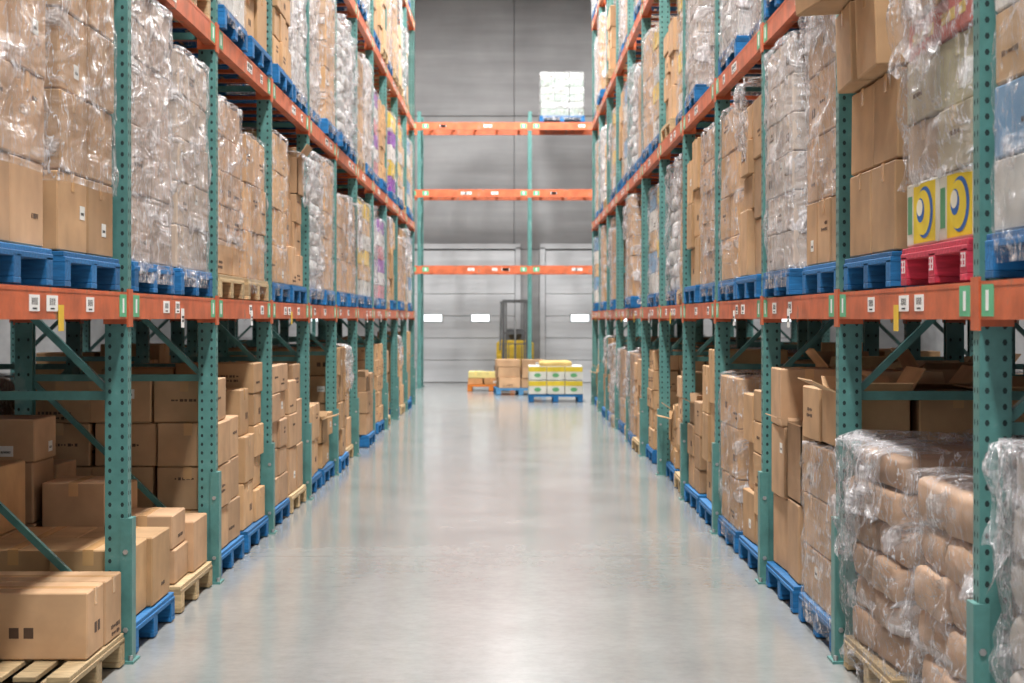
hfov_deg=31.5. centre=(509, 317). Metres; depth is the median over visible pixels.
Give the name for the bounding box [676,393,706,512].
pallet
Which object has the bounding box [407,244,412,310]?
pallet
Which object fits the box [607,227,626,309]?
pallet
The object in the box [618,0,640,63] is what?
pallet
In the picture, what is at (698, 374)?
pallet
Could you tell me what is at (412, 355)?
pallet
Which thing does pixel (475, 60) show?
wall
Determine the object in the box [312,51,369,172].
pallet
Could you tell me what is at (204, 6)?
pallet
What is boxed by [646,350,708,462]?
pallet
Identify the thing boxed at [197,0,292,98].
pallet
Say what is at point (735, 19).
pallet
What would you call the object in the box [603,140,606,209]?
pallet
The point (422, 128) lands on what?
rack
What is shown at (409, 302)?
pallet
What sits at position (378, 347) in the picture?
pallet
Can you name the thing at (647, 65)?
pallet
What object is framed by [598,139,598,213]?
pallet
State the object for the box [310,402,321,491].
pallet
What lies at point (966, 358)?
pallet
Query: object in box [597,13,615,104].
pallet
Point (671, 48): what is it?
pallet
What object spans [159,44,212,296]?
pallet
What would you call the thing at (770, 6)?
pallet
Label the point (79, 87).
pallet
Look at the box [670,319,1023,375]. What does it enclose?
rack
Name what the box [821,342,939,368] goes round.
pallet
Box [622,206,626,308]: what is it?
pallet
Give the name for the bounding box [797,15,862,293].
pallet
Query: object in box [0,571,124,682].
pallet
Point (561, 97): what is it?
pallet
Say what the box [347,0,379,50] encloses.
pallet
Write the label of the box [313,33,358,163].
pallet
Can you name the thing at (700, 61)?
pallet
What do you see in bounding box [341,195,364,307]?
pallet
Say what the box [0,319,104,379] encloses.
wall
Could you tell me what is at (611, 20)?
pallet
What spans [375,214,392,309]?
pallet
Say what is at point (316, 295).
pallet
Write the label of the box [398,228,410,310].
pallet
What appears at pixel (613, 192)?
pallet
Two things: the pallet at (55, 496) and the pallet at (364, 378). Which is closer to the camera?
the pallet at (55, 496)
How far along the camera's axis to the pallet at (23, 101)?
6.52 m
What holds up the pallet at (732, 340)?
on the floor
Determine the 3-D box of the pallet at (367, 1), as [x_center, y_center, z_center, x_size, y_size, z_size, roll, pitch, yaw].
[-2.316,-4.125,22.169,1.333,1.215,1.158,0,0,-1]
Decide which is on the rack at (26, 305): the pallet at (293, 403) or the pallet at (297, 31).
the pallet at (297, 31)
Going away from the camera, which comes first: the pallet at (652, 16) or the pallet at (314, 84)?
the pallet at (314, 84)
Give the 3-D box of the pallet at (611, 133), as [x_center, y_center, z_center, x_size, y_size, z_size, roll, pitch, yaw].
[2.071,-2.297,27.045,1.265,1.158,1.050,0,0,0]
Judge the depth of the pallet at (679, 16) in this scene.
16.45 m
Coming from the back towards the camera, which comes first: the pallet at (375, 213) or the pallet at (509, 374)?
the pallet at (509, 374)
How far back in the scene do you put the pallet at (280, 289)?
13.65 m
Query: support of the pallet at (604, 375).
on the floor
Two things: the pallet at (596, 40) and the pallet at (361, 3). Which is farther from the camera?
the pallet at (596, 40)
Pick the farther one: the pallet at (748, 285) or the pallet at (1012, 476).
the pallet at (748, 285)
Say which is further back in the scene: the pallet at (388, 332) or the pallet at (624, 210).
the pallet at (388, 332)
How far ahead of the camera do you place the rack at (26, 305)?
10.61 m
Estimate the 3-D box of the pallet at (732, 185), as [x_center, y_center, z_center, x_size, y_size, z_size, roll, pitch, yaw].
[2.060,-0.796,12.432,1.220,1.345,1.068,0,0,0]
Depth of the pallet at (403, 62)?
29.57 m
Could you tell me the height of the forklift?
1.975 m
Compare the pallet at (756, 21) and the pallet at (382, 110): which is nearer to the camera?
the pallet at (756, 21)
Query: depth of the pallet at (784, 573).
10.00 m
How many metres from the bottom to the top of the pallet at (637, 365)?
1.259 m
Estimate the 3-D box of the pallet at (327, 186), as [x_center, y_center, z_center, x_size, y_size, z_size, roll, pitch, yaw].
[-2.289,-0.821,17.304,1.208,1.396,1.050,0,0,-1]
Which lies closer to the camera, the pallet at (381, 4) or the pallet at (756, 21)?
the pallet at (756, 21)
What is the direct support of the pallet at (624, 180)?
on the rack at (991, 306)
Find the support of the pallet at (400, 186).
on the rack at (26, 305)
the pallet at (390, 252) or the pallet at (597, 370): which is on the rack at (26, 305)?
the pallet at (390, 252)
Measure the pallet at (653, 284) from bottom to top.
1.322 m
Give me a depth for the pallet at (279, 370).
13.72 m
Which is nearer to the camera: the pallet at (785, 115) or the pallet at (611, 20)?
the pallet at (785, 115)
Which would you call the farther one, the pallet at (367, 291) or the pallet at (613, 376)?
the pallet at (613, 376)
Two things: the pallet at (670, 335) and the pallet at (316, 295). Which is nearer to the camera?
the pallet at (316, 295)
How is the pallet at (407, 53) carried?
on the rack at (26, 305)
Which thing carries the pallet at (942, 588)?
on the floor
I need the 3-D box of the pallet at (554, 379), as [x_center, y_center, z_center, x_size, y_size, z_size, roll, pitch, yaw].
[0.840,1.166,33.880,1.000,0.753,1.160,0,0,0]
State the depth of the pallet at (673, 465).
17.27 m
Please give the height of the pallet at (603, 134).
1.382 m
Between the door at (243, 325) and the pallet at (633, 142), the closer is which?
the pallet at (633, 142)
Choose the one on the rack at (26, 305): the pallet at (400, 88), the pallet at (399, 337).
the pallet at (400, 88)
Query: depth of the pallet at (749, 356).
13.60 m
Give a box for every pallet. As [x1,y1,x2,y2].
[0,0,52,285]
[0,373,14,414]
[0,415,212,612]
[0,460,174,652]
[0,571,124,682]
[36,343,168,373]
[36,377,243,576]
[38,0,119,289]
[99,0,174,293]
[101,362,268,552]
[144,363,289,522]
[147,0,210,20]
[157,0,247,51]
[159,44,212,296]
[169,0,271,76]
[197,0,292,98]
[218,97,243,298]
[224,0,307,115]
[229,343,353,472]
[234,131,268,300]
[239,0,320,128]
[239,127,289,301]
[242,344,353,459]
[272,0,337,142]
[278,144,312,302]
[284,363,305,512]
[285,13,353,154]
[293,151,325,304]
[310,156,334,304]
[310,340,390,425]
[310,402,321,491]
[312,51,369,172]
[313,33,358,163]
[318,411,340,483]
[323,194,353,305]
[323,343,383,433]
[337,0,366,20]
[337,0,370,36]
[337,58,373,180]
[337,99,386,193]
[337,335,402,415]
[338,200,363,306]
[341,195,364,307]
[344,331,411,409]
[346,97,387,195]
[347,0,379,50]
[357,0,387,63]
[357,0,392,75]
[357,370,377,446]
[362,202,372,307]
[374,0,402,85]
[374,24,402,96]
[374,89,379,187]
[374,207,378,308]
[374,218,385,308]
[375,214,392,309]
[376,25,408,104]
[387,53,408,112]
[387,111,396,204]
[388,222,395,309]
[398,125,403,209]
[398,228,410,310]
[398,236,408,309]
[398,347,404,414]
[401,147,405,213]
[407,138,410,217]
[407,237,411,310]
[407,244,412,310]
[409,142,412,220]
[409,355,412,399]
[467,371,514,390]
[494,359,542,394]
[528,360,582,401]
[538,71,584,121]
[589,364,598,406]
[591,0,606,20]
[592,236,624,310]
[594,36,615,118]
[595,142,598,218]
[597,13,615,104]
[597,335,670,407]
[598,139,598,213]
[598,358,606,417]
[599,126,606,212]
[599,225,624,310]
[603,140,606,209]
[603,335,681,422]
[605,0,615,94]
[605,5,640,86]
[605,341,640,425]
[607,124,613,201]
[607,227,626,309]
[610,217,625,302]
[611,109,615,199]
[615,347,640,433]
[617,90,651,193]
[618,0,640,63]
[622,0,677,48]
[622,84,626,187]
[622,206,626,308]
[624,342,711,435]
[624,350,640,443]
[625,193,640,307]
[626,63,671,180]
[632,345,735,453]
[633,0,677,21]
[633,65,681,171]
[641,0,677,2]
[641,28,681,163]
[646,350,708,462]
[647,187,658,306]
[651,21,705,153]
[655,181,673,305]
[656,403,679,483]
[661,17,714,142]
[664,162,681,304]
[673,154,695,304]
[674,353,803,491]
[676,0,714,128]
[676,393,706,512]
[684,137,708,302]
[685,0,760,114]
[699,122,714,301]
[699,349,814,528]
[703,335,760,339]
[717,100,752,300]
[718,0,808,76]
[718,370,760,552]
[731,340,760,348]
[733,76,760,298]
[739,348,898,575]
[749,0,808,42]
[763,29,811,296]
[764,0,810,19]
[765,348,972,612]
[795,0,914,289]
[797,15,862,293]
[798,365,1023,651]
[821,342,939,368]
[832,428,1023,682]
[886,0,1017,285]
[896,353,1020,368]
[899,467,1023,682]
[982,437,1023,682]
[985,0,1023,277]
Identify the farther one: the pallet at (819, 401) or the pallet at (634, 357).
the pallet at (634, 357)
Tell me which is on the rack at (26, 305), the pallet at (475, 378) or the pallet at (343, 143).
the pallet at (343, 143)
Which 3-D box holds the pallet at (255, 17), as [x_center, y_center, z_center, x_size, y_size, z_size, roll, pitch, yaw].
[-2.296,-2.374,12.381,1.211,1.312,1.053,0,0,0]
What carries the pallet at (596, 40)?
on the rack at (991, 306)
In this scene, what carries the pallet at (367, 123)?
on the rack at (26, 305)
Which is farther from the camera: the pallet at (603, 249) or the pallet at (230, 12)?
the pallet at (603, 249)
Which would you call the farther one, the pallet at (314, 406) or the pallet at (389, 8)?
the pallet at (389, 8)
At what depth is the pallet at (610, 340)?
26.91 m
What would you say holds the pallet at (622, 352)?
on the floor
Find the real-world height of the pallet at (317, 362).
1.287 m
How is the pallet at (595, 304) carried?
on the rack at (991, 306)
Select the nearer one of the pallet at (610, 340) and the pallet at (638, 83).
the pallet at (638, 83)
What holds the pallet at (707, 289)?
on the rack at (991, 306)
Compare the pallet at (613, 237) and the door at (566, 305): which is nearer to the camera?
the pallet at (613, 237)
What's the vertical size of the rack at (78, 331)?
8.300 m
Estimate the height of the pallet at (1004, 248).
1.322 m
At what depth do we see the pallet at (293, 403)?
14.76 m
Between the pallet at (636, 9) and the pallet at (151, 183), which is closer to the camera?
the pallet at (151, 183)
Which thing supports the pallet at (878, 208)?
on the rack at (991, 306)
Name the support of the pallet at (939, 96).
on the rack at (991, 306)
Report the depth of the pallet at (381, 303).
24.30 m
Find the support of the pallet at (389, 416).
on the floor
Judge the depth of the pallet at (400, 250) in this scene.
28.25 m
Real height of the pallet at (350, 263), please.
1.158 m
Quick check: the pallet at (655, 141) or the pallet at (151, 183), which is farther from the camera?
the pallet at (655, 141)
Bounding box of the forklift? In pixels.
[494,300,533,370]
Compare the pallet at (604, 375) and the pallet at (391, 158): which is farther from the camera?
the pallet at (604, 375)
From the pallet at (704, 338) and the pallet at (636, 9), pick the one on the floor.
the pallet at (704, 338)
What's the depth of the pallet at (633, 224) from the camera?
21.74 m
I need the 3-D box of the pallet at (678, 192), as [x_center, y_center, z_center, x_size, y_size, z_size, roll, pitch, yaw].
[2.081,-0.794,16.123,1.258,1.342,1.043,0,0,-1]
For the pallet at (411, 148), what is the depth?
32.07 m
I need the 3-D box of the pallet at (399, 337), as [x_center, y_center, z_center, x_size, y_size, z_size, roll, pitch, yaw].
[-2.294,0.900,28.364,1.246,1.287,1.000,0,0,0]
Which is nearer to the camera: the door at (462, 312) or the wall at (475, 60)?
the door at (462, 312)
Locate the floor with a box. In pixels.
[6,382,921,682]
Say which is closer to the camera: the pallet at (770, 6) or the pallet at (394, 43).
the pallet at (770, 6)
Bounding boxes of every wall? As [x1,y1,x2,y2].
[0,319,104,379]
[150,0,903,358]
[921,319,1023,373]
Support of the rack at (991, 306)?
on the floor
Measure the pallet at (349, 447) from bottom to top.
1.259 m
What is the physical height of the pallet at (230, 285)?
1.236 m
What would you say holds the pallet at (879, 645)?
on the floor
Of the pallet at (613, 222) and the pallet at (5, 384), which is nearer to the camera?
the pallet at (5, 384)
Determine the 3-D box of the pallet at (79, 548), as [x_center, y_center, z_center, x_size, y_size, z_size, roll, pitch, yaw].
[-2.300,1.134,8.810,1.160,0.818,1.000,0,0,0]
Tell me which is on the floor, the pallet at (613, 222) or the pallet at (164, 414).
the pallet at (164, 414)
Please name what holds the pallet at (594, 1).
on the rack at (991, 306)
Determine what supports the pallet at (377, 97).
on the rack at (26, 305)
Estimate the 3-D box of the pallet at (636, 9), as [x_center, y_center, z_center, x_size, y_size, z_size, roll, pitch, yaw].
[2.054,-4.216,21.044,1.208,1.396,1.050,0,0,0]
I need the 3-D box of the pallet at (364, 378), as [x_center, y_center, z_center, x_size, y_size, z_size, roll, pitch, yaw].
[-2.225,1.037,22.167,1.236,1.012,1.000,0,0,0]
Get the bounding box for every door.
[238,318,347,343]
[398,244,519,381]
[540,244,658,381]
[703,319,790,341]
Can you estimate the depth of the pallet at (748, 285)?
11.28 m
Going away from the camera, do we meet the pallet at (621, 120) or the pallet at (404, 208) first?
the pallet at (621, 120)
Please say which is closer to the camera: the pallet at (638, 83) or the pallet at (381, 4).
the pallet at (638, 83)
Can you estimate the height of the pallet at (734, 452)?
1.188 m
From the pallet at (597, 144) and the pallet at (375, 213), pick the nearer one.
the pallet at (375, 213)
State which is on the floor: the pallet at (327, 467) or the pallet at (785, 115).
the pallet at (327, 467)
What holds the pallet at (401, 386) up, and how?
on the floor
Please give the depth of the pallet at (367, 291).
22.04 m
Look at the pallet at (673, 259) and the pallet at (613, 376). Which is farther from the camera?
the pallet at (613, 376)
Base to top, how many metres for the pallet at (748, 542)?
1.362 m
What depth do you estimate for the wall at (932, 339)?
39.93 m
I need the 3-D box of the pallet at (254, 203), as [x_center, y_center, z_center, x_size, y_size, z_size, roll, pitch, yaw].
[-2.300,-0.691,12.431,1.204,1.136,1.061,0,0,0]
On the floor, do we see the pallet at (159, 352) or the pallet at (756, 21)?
the pallet at (159, 352)
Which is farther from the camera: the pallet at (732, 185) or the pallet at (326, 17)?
the pallet at (326, 17)
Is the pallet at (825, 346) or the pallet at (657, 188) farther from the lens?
the pallet at (657, 188)
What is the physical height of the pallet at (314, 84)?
1.423 m
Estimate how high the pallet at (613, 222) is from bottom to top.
1.396 m
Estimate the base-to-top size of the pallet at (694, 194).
1.312 m
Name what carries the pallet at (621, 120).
on the rack at (991, 306)
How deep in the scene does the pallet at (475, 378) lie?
38.23 m
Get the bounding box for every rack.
[0,0,415,663]
[0,319,319,384]
[310,111,752,387]
[590,0,1023,682]
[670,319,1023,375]
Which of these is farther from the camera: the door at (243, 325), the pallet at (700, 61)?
the door at (243, 325)
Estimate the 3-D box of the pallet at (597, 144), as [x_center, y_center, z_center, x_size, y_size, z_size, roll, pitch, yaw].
[2.094,-2.416,31.922,1.208,1.396,1.050,0,0,1]
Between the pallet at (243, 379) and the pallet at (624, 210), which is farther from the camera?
the pallet at (624, 210)
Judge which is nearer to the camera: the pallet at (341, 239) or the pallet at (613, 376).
the pallet at (341, 239)
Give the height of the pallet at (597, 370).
0.815 m
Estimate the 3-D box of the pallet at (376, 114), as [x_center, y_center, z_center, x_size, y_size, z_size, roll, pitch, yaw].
[-2.304,-2.336,23.453,1.217,1.236,1.052,0,0,0]
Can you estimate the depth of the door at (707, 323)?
43.54 m
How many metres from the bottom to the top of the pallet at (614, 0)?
1.423 m
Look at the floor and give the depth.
10.71 m
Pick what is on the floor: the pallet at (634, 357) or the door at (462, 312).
the pallet at (634, 357)
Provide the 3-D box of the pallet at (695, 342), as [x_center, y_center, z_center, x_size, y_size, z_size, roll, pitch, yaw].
[2.113,0.913,23.394,1.202,1.259,1.053,0,0,-1]
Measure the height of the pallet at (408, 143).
1.322 m
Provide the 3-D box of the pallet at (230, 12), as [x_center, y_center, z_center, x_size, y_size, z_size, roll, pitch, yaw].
[-2.269,-2.379,11.226,1.204,1.322,1.048,0,0,0]
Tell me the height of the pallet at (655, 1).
1.342 m
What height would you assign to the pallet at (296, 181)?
1.311 m

